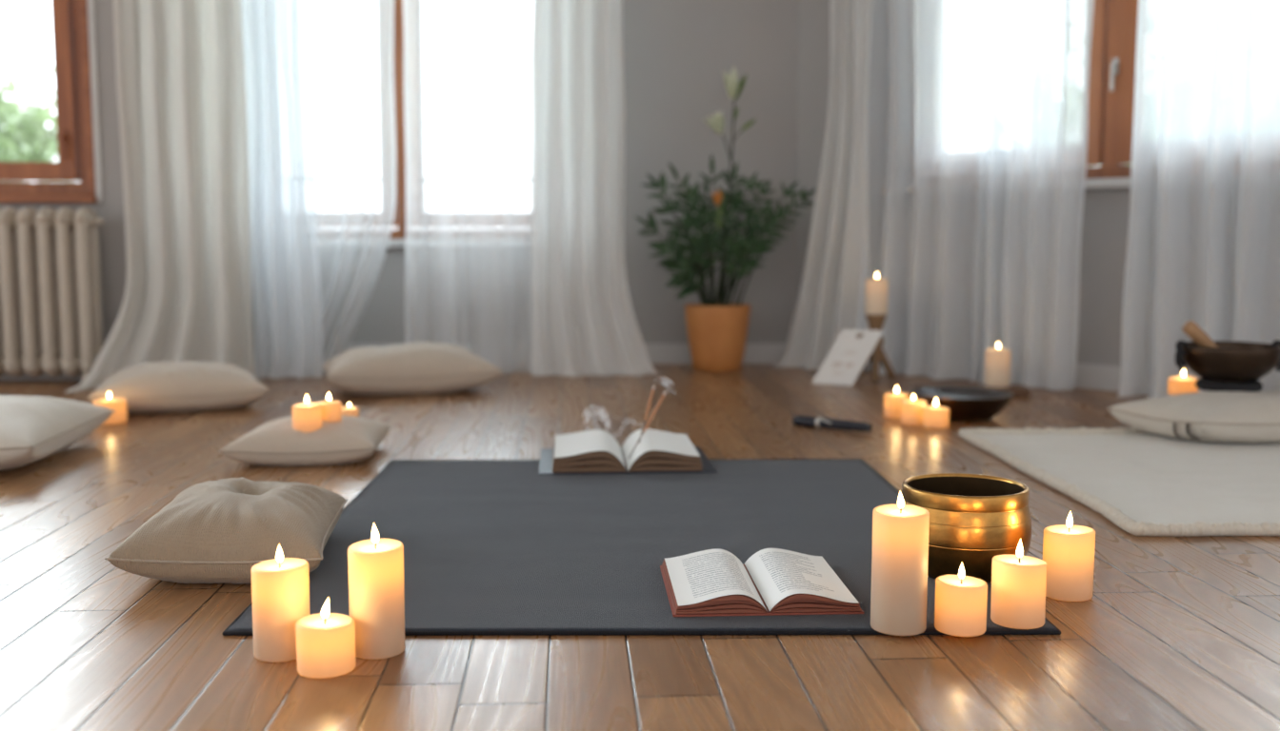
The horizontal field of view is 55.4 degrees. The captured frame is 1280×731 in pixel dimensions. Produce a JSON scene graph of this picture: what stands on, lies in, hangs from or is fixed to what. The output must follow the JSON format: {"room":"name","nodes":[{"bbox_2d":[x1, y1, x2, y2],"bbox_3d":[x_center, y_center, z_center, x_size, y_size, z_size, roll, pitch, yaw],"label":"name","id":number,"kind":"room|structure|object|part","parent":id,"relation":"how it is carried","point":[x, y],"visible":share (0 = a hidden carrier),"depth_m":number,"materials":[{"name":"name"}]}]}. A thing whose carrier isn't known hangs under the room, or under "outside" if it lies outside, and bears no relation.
{"room":"meditation room","nodes":[
{"label":"meditation room","id":0,"kind":"room"},
{"bbox_2d":[0,0,126,344],"bbox_3d":[-3.165,-1.321,4.983,2.470,2.750,0.180,0,6,0],"label":"wall","id":1,"kind":"structure","parent":0,"point":[111,233],"depth_m":4.96,"materials":[{"name":"grey paint"}]},
{"bbox_2d":[0,373,82,379],"bbox_3d":[-3.165,0.010,5.019,2.470,0.093,0.014,0,6,0],"label":"baseboard","id":2,"kind":"structure","parent":1,"relation":"attached to","point":[7,376],"depth_m":5.02,"materials":[{"name":"grey paint"}]},
{"bbox_2d":[0,0,102,202],"bbox_3d":[-3.031,-1.425,4.914,1.697,1.530,0.135,0,6,0],"label":"window","id":3,"kind":"structure","parent":1,"relation":"in","point":[70,179],"depth_m":4.93,"materials":[{"name":"brown wood"}]},
{"bbox_3d":[-2.329,-0.896,4.925,0.020,0.125,0.036,0,6,0],"label":"handle","id":4,"kind":"part","parent":3,"relation":"part of","materials":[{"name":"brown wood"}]},
{"bbox_2d":[402,0,533,374],"bbox_3d":[-0.660,-1.185,5.101,0.683,2.444,0.171,0,6,0],"label":"curtain","id":5,"kind":"object","parent":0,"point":[468,91],"visible":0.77,"depth_m":5.17,"materials":[{"name":"white fabric"}]},
{"bbox_2d":[349,0,799,343],"bbox_3d":[-0.555,-1.387,5.629,2.750,2.750,0.180,0,6,0],"label":"wall","id":6,"kind":"structure","parent":0,"point":[675,52],"depth_m":5.58,"materials":[{"name":"grey paint"}]},
{"bbox_2d":[328,0,405,247],"bbox_3d":[-1.069,-1.426,5.570,1.520,1.760,0.170,0,6,0],"label":"window","id":7,"kind":"structure","parent":6,"relation":"in","point":[397,239],"depth_m":5.61,"materials":[{"name":"brown wood"}]},
{"bbox_3d":[-1.069,-0.565,5.627,1.520,0.035,0.110,0,6,0],"label":"sill","id":8,"kind":"part","parent":7,"relation":"part of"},
{"bbox_3d":[-1.069,-1.448,5.616,1.420,1.725,0.074,0,6,0],"label":"frame","id":9,"kind":"part","parent":7,"relation":"part of","materials":[{"name":"brown wood"}]},
{"bbox_2d":[346,343,786,363],"bbox_3d":[-0.605,-0.055,5.666,2.650,0.093,0.014,0,6,0],"label":"baseboard","id":10,"kind":"structure","parent":6,"relation":"attached to","point":[657,353],"depth_m":5.66,"materials":[{"name":"grey paint"}]},
{"bbox_2d":[531,0,661,377],"bbox_3d":[-0.181,-1.179,5.037,0.552,2.444,0.189,0,6,0],"label":"curtain","id":11,"kind":"object","parent":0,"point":[584,323],"visible":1,"depth_m":5.12,"materials":[{"name":"white fabric"}]},
{"bbox_2d":[539,446,716,475],"bbox_3d":[-0.041,0.241,3.112,0.428,0.003,0.361,0,6,-4],"label":"cover","id":12,"kind":"object","parent":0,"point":[546,468],"depth_m":2.94,"materials":[{"name":"blue paper"}]},
{"bbox_2d":[0,363,1279,730],"bbox_3d":[0.400,0.400,1.865,9.600,0.050,8.030,0,6,0],"label":"floor","id":13,"kind":"structure","parent":0,"point":[1173,633],"depth_m":1.77,"materials":[{"name":"brown wood"}]},
{"bbox_2d":[0,206,104,379],"bbox_3d":[-2.440,-0.279,4.856,0.630,0.701,0.156,0,6,0],"label":"radiator","id":14,"kind":"object","parent":13,"relation":"on","point":[51,320],"visible":0.98,"depth_m":4.81,"materials":[{"name":"beige metal"}]},
{"bbox_2d":[0,395,115,471],"bbox_3d":[-1.753,0.164,3.118,0.608,0.167,0.633,-1,6,-7],"label":"floor cushion","id":15,"kind":"object","parent":13,"relation":"on","point":[32,429],"visible":1,"depth_m":3.06,"materials":[{"name":"white fabric"}]},
{"bbox_2d":[92,397,127,424],"bbox_3d":[-1.660,0.129,3.816,0.098,0.098,0.098,5,8,40],"label":"pillar candle","id":16,"kind":"object","parent":13,"relation":"on","point":[119,405],"visible":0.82,"depth_m":3.79,"materials":[{"name":"wax"}]},
{"bbox_2d":[63,0,255,392],"bbox_3d":[-1.884,-1.145,4.696,0.707,2.444,0.339,-2,6,-23],"label":"curtain","id":17,"kind":"object","parent":13,"relation":"on","point":[180,70],"visible":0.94,"depth_m":4.85,"materials":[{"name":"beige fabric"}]},
{"bbox_2d":[86,360,270,414],"bbox_3d":[-1.576,0.063,4.175,0.559,0.156,0.454,-2,6,-21],"label":"floor cushion","id":18,"kind":"object","parent":13,"relation":"on","point":[184,386],"visible":0.93,"depth_m":4.01,"materials":[{"name":"fabric"}]},
{"bbox_2d":[104,477,347,584],"bbox_3d":[-0.700,0.279,2.161,0.392,0.131,0.450,0,6,0],"label":"floor cushion","id":19,"kind":"object","parent":13,"relation":"on","point":[211,531],"visible":0.94,"depth_m":1.98,"materials":[{"name":"fabric"}]},
{"bbox_2d":[251,558,309,662],"bbox_3d":[-0.489,0.318,1.660,0.076,0.154,0.076,-4,7,-37],"label":"pillar candle","id":20,"kind":"object","parent":13,"relation":"on","point":[280,588],"visible":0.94,"depth_m":1.63,"materials":[{"name":"wax"}]},
{"bbox_2d":[242,0,322,379],"bbox_3d":[-1.465,-1.169,4.933,0.292,2.444,0.144,0,6,0],"label":"curtain","id":21,"kind":"object","parent":13,"relation":"on","point":[289,324],"visible":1,"depth_m":5.00,"materials":[{"name":"white fabric"}]},
{"bbox_2d":[218,415,392,466],"bbox_3d":[-0.864,0.186,3.197,0.389,0.108,0.370,-1,6,-6],"label":"floor cushion","id":22,"kind":"object","parent":13,"relation":"on","point":[351,439],"visible":0.86,"depth_m":3.05,"materials":[{"name":"fabric"}]},
{"bbox_2d":[292,401,321,432],"bbox_3d":[-0.845,0.119,3.096,0.073,0.096,0.073,4,7,32],"label":"pillar candle","id":23,"kind":"object","parent":22,"relation":"on","point":[307,417],"visible":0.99,"depth_m":3.07,"materials":[{"name":"wax"}]},
{"bbox_2d":[318,399,341,421],"bbox_3d":[-0.808,0.106,3.169,0.062,0.077,0.062,1,6,6],"label":"pillar candle","id":24,"kind":"object","parent":22,"relation":"on","point":[331,410],"visible":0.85,"depth_m":3.14,"materials":[{"name":"wax"}]},
{"bbox_2d":[341,404,359,417],"bbox_3d":[-0.877,0.132,3.680,0.058,0.044,0.058,0,6,-4],"label":"pillar candle","id":25,"kind":"object","parent":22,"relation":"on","point":[350,410],"visible":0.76,"depth_m":3.66,"materials":[{"name":"wax"}]},
{"bbox_2d":[240,0,395,375],"bbox_3d":[-1.430,-1.184,5.082,0.793,2.444,0.266,0,6,0],"label":"curtain","id":26,"kind":"object","parent":13,"relation":"on","point":[350,42],"visible":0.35,"depth_m":5.19,"materials":[{"name":"white fabric"}]},
{"bbox_2d":[295,613,355,679],"bbox_3d":[-0.413,0.352,1.602,0.075,0.098,0.075,-4,7,-34],"label":"pillar candle","id":27,"kind":"object","parent":13,"relation":"on","point":[325,642],"visible":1,"depth_m":1.57,"materials":[{"name":"wax"}]},
{"bbox_2d":[347,539,404,659],"bbox_3d":[-0.361,0.304,1.669,0.075,0.181,0.075,-4,7,-38],"label":"pillar candle","id":28,"kind":"object","parent":13,"relation":"on","point":[376,592],"visible":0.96,"depth_m":1.64,"materials":[{"name":"wax"}]},
{"bbox_2d":[320,341,503,396],"bbox_3d":[-0.883,0.006,4.611,0.644,0.183,0.435,-2,6,-20],"label":"floor cushion","id":29,"kind":"object","parent":13,"relation":"on","point":[425,368],"visible":1,"depth_m":4.45,"materials":[{"name":"fabric"}]},
{"bbox_2d":[222,459,1060,636],"bbox_3d":[-0.016,0.314,2.434,1.241,0.007,1.436,0,6,0],"label":"yoga mat","id":30,"kind":"object","parent":13,"relation":"on","point":[492,548],"visible":0.73,"depth_m":2.32,"materials":[{"name":"grey rubber"}]},
{"bbox_2d":[539,429,716,475],"bbox_3d":[-0.041,0.215,3.109,0.428,0.056,0.361,0,6,-4],"label":"open book","id":31,"kind":"object","parent":30,"relation":"on","point":[593,451],"visible":1,"depth_m":2.97,"materials":[{"name":"white paper"}]},
{"bbox_2d":[638,385,655,443],"bbox_3d":[0.017,0.123,3.075,0.053,0.145,0.009,-4,7,-36],"label":"incense stick","id":32,"kind":"object","parent":31,"relation":"on","point":[653,387],"visible":1,"depth_m":3.07,"materials":[{"name":"brown wood"}]},
{"bbox_2d":[627,390,667,459],"bbox_3d":[0.019,0.145,3.012,0.100,0.170,0.010,-1,6,-11],"label":"incense stick","id":33,"kind":"object","parent":31,"relation":"on","point":[665,392],"visible":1,"depth_m":3.01,"materials":[{"name":"brown wood"}]},
{"bbox_2d":[660,548,863,617],"bbox_3d":[0.185,0.343,1.955,0.287,0.033,0.281,0,6,-3],"label":"open book","id":34,"kind":"object","parent":30,"relation":"on","point":[710,583],"visible":1,"depth_m":1.89,"materials":[{"name":"white paper"}]},
{"bbox_2d":[870,503,929,636],"bbox_3d":[0.373,0.279,1.749,0.080,0.202,0.080,-4,7,-35],"label":"pillar candle","id":35,"kind":"object","parent":30,"relation":"on","point":[900,532],"visible":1,"depth_m":1.72,"materials":[{"name":"wax"}]},
{"bbox_2d":[934,575,987,637],"bbox_3d":[0.460,0.330,1.747,0.072,0.100,0.072,3,7,28],"label":"pillar candle","id":36,"kind":"object","parent":30,"relation":"on","point":[960,609],"visible":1,"depth_m":1.72,"materials":[{"name":"wax"}]},
{"bbox_2d":[900,473,1031,583],"bbox_3d":[0.542,0.274,2.042,0.216,0.152,0.216,0,6,0],"label":"bowl","id":37,"kind":"object","parent":30,"relation":"on","point":[974,519],"visible":0.8,"depth_m":1.95,"materials":[{"name":"gold metal"}]},
{"bbox_2d":[990,554,1046,629],"bbox_3d":[0.553,0.314,1.781,0.077,0.125,0.077,-2,6,-15],"label":"pillar candle","id":38,"kind":"object","parent":30,"relation":"on","point":[1018,582],"visible":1,"depth_m":1.75,"materials":[{"name":"wax"}]},
{"bbox_2d":[634,66,817,372],"bbox_3d":[0.380,-0.638,5.321,0.809,1.322,0.553,0,6,0],"label":"potted plant","id":39,"kind":"object","parent":13,"relation":"on","point":[717,330],"visible":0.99,"depth_m":5.28,"materials":[{"name":"green plant"}]},
{"bbox_3d":[0.342,-0.126,5.392,0.292,0.288,0.292,0,6,0],"label":"plant pot","id":40,"kind":"part","parent":39,"relation":"part of","materials":[{"name":"ceramic"}]},
{"bbox_2d":[792,415,872,432],"bbox_3d":[0.579,0.174,3.675,0.258,0.038,0.035,4,7,36],"label":"pen","id":41,"kind":"object","parent":13,"relation":"on","point":[819,422],"visible":1,"depth_m":3.67,"materials":[{"name":"black plastic"}]},
{"bbox_2d":[812,329,883,385],"bbox_3d":[0.820,-0.033,4.820,0.258,0.214,0.100,3,7,28],"label":"paper card","id":42,"kind":"object","parent":13,"relation":"on","point":[852,349],"visible":1,"depth_m":4.82,"materials":[{"name":"white paper"}]},
{"bbox_2d":[857,314,896,382],"bbox_3d":[0.956,-0.072,4.899,0.166,0.268,0.160,0,6,0],"label":"candle holder","id":43,"kind":"object","parent":13,"relation":"on","point":[875,322],"visible":0.69,"depth_m":4.88,"materials":[{"name":"brown wood"}]},
{"bbox_3d":[0.914,-0.012,4.949,0.099,0.139,0.034,5,7,40],"label":"leg","id":44,"kind":"part","parent":43,"relation":"part of","materials":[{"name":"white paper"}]},
{"bbox_3d":[0.941,-0.005,4.875,0.034,0.139,0.099,1,6,10],"label":"leg","id":45,"kind":"part","parent":43,"relation":"part of","materials":[{"name":"brown wood"}]},
{"bbox_2d":[864,277,887,315],"bbox_3d":[0.949,-0.291,4.891,0.088,0.169,0.088,2,6,16],"label":"pillar candle","id":46,"kind":"object","parent":43,"relation":"on","point":[876,290],"visible":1,"depth_m":4.86,"materials":[{"name":"beige wax"}]},
{"bbox_3d":[0.949,-0.111,4.910,0.084,0.192,0.084,0,6,0],"label":"stem","id":47,"kind":"part","parent":43,"relation":"part of","materials":[{"name":"brown wood"}]},
{"bbox_3d":[0.992,-0.011,4.935,0.099,0.139,0.034,-2,6,-20],"label":"leg","id":48,"kind":"part","parent":43,"relation":"part of","materials":[{"name":"brown wood"}]},
{"bbox_2d":[883,392,909,419],"bbox_3d":[0.827,0.114,3.928,0.080,0.105,0.080,4,7,37],"label":"pillar candle","id":49,"kind":"object","parent":13,"relation":"on","point":[891,401],"visible":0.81,"depth_m":3.90,"materials":[{"name":"wax"}]},
{"bbox_2d":[900,398,926,425],"bbox_3d":[0.849,0.134,3.787,0.080,0.093,0.080,0,6,-4],"label":"pillar candle","id":50,"kind":"object","parent":13,"relation":"on","point":[910,410],"visible":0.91,"depth_m":3.75,"materials":[{"name":"wax"}]},
{"bbox_2d":[857,0,993,381],"bbox_3d":[1.171,-1.172,4.968,0.639,2.444,0.157,5,8,42],"label":"curtain","id":51,"kind":"object","parent":13,"relation":"on","point":[930,61],"visible":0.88,"depth_m":5.00,"materials":[{"name":"white fabric"}]},
{"bbox_2d":[921,405,949,428],"bbox_3d":[0.905,0.141,3.731,0.082,0.090,0.082,4,7,36],"label":"pillar candle","id":52,"kind":"object","parent":13,"relation":"on","point":[933,417],"visible":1,"depth_m":3.70,"materials":[{"name":"wax"}]},
{"bbox_2d":[907,386,1014,421],"bbox_3d":[1.027,0.128,3.913,0.330,0.082,0.330,0,6,0],"label":"shallow bowl","id":53,"kind":"object","parent":13,"relation":"on","point":[964,404],"visible":0.91,"depth_m":3.82,"materials":[{"name":"brown metal"}]},
{"bbox_2d":[914,383,1030,397],"bbox_3d":[1.225,0.092,4.505,0.401,0.034,0.120,0,6,4],"label":"wooden board","id":54,"kind":"object","parent":13,"relation":"on","point":[1019,390],"visible":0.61,"depth_m":4.47,"materials":[{"name":"brown wood"}]},
{"bbox_2d":[984,347,1010,387],"bbox_3d":[1.319,-0.006,4.495,0.090,0.163,0.090,2,6,21],"label":"pillar candle","id":55,"kind":"object","parent":54,"relation":"on","point":[997,362],"visible":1,"depth_m":4.46,"materials":[{"name":"beige wax"}]},
{"bbox_2d":[979,0,1094,390],"bbox_3d":[1.502,-1.132,4.574,0.115,2.444,0.407,-6,8,-45],"label":"curtain","id":56,"kind":"object","parent":13,"relation":"on","point":[1040,70],"visible":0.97,"depth_m":4.62,"materials":[{"name":"white fabric"}]},
{"bbox_2d":[1042,524,1095,601],"bbox_3d":[0.681,0.298,1.937,0.077,0.138,0.077,1,6,11],"label":"pillar candle","id":57,"kind":"object","parent":13,"relation":"on","point":[1068,550],"visible":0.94,"depth_m":1.91,"materials":[{"name":"wax"}]},
{"bbox_2d":[958,427,1279,537],"bbox_3d":[1.640,0.252,2.935,1.448,0.031,1.236,0,6,0],"label":"rug","id":58,"kind":"object","parent":13,"relation":"on","point":[1144,483],"visible":0.87,"depth_m":2.88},
{"bbox_2d":[1106,390,1279,442],"bbox_3d":[1.729,0.136,3.429,0.688,0.121,0.376,-2,6,-15],"label":"floor cushion","id":59,"kind":"object","parent":58,"relation":"on","point":[1210,416],"visible":1,"depth_m":3.30,"materials":[{"name":"white fabric"}]},
{"bbox_2d":[1195,378,1262,392],"bbox_3d":[1.718,0.057,3.558,0.179,0.032,0.179,0,6,0],"label":"ring","id":60,"kind":"object","parent":59,"relation":"on","point":[1202,384],"visible":0.84,"depth_m":3.49,"materials":[{"name":"black fabric"}]},
{"bbox_2d":[1175,340,1279,382],"bbox_3d":[1.718,-0.015,3.551,0.272,0.117,0.272,-5,8,-43],"label":"bowl","id":61,"kind":"object","parent":60,"relation":"on","point":[1230,362],"visible":0.98,"depth_m":3.47,"materials":[{"name":"brown wood"}]},
{"bbox_2d":[1181,320,1218,347],"bbox_3d":[1.660,-0.051,3.546,0.169,0.162,0.041,0,6,0],"label":"mallet","id":62,"kind":"object","parent":61,"relation":"on","point":[1190,329],"visible":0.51,"depth_m":3.52,"materials":[{"name":"brown wood"}]},
{"bbox_2d":[1118,0,1279,399],"bbox_3d":[2.007,-1.087,4.120,0.680,2.444,0.164,5,8,42],"label":"curtain","id":63,"kind":"object","parent":13,"relation":"on","point":[1203,248],"visible":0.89,"depth_m":4.23,"materials":[{"name":"white fabric"}]},
{"bbox_2d":[772,0,871,370],"bbox_3d":[0.783,-1.199,5.237,0.452,2.444,0.130,5,8,41],"label":"curtain","id":64,"kind":"object","parent":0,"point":[828,303],"visible":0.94,"depth_m":5.24,"materials":[{"name":"white fabric"}]},
{"bbox_2d":[795,0,1130,366],"bbox_3d":[2.450,-1.225,4.029,4.600,2.750,0.180,5,8,43],"label":"wall","id":65,"kind":"structure","parent":0,"point":[1106,211],"depth_m":4.71,"materials":[{"name":"grey paint"}]},
{"bbox_2d":[880,0,1139,195],"bbox_3d":[1.812,-1.434,4.533,2.385,1.535,0.180,5,8,43],"label":"window","id":66,"kind":"structure","parent":65,"relation":"in","point":[1112,60],"depth_m":4.61,"materials":[{"name":"brown wood"}]},
{"bbox_3d":[1.791,-0.686,4.587,2.385,0.035,0.120,5,8,43],"label":"sill","id":67,"kind":"part","parent":66,"relation":"part of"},
{"bbox_3d":[1.494,-1.486,4.875,0.777,1.388,0.067,5,8,43],"label":"sash","id":68,"kind":"part","parent":66,"relation":"part of","materials":[{"name":"brown wood"}]},
{"bbox_3d":[1.932,-1.448,4.491,2.055,1.500,0.074,5,8,43],"label":"frame","id":69,"kind":"part","parent":66,"relation":"part of","materials":[{"name":"brown wood"}]},
{"bbox_3d":[1.777,-1.091,4.573,0.020,0.125,0.036,5,8,43],"label":"handle","id":70,"kind":"part","parent":66,"relation":"part of","materials":[{"name":"metal"}]},
{"bbox_3d":[2.222,-1.417,4.187,1.100,1.388,0.067,5,8,43],"label":"sash","id":71,"kind":"part","parent":66,"relation":"part of","materials":[{"name":"brown wood"}]},
{"bbox_2d":[1074,363,1120,391],"bbox_3d":[2.383,0.104,4.092,4.600,0.093,0.014,5,8,43],"label":"baseboard","id":72,"kind":"structure","parent":65,"relation":"attached to","point":[1087,376],"depth_m":4.67,"materials":[{"name":"grey paint"}]},
{"bbox_2d":[1167,376,1198,395],"bbox_3d":[1.742,0.051,3.909,0.089,0.084,0.089,-5,8,-40],"label":"pillar candle","id":73,"kind":"object","parent":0,"point":[1177,385],"visible":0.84,"depth_m":3.88,"materials":[{"name":"wax"}]},
{"label":"outside","id":74,"kind":"structure","parent":0,"visible":0},
{"bbox_3d":[5.000,-1.495,25.906,70.000,0.100,38.150,0,6,0],"label":"ground","id":75,"kind":"structure","parent":74,"visible":0},
{"bbox_2d":[0,54,58,161],"bbox_3d":[-6.796,-1.789,12.148,2.960,3.272,3.779,1,6,11],"label":"tree","id":76,"kind":"object","parent":75,"relation":"on","point":[35,138],"visible":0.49,"depth_m":11.87,"materials":[{"name":"green plant"}]}
]}

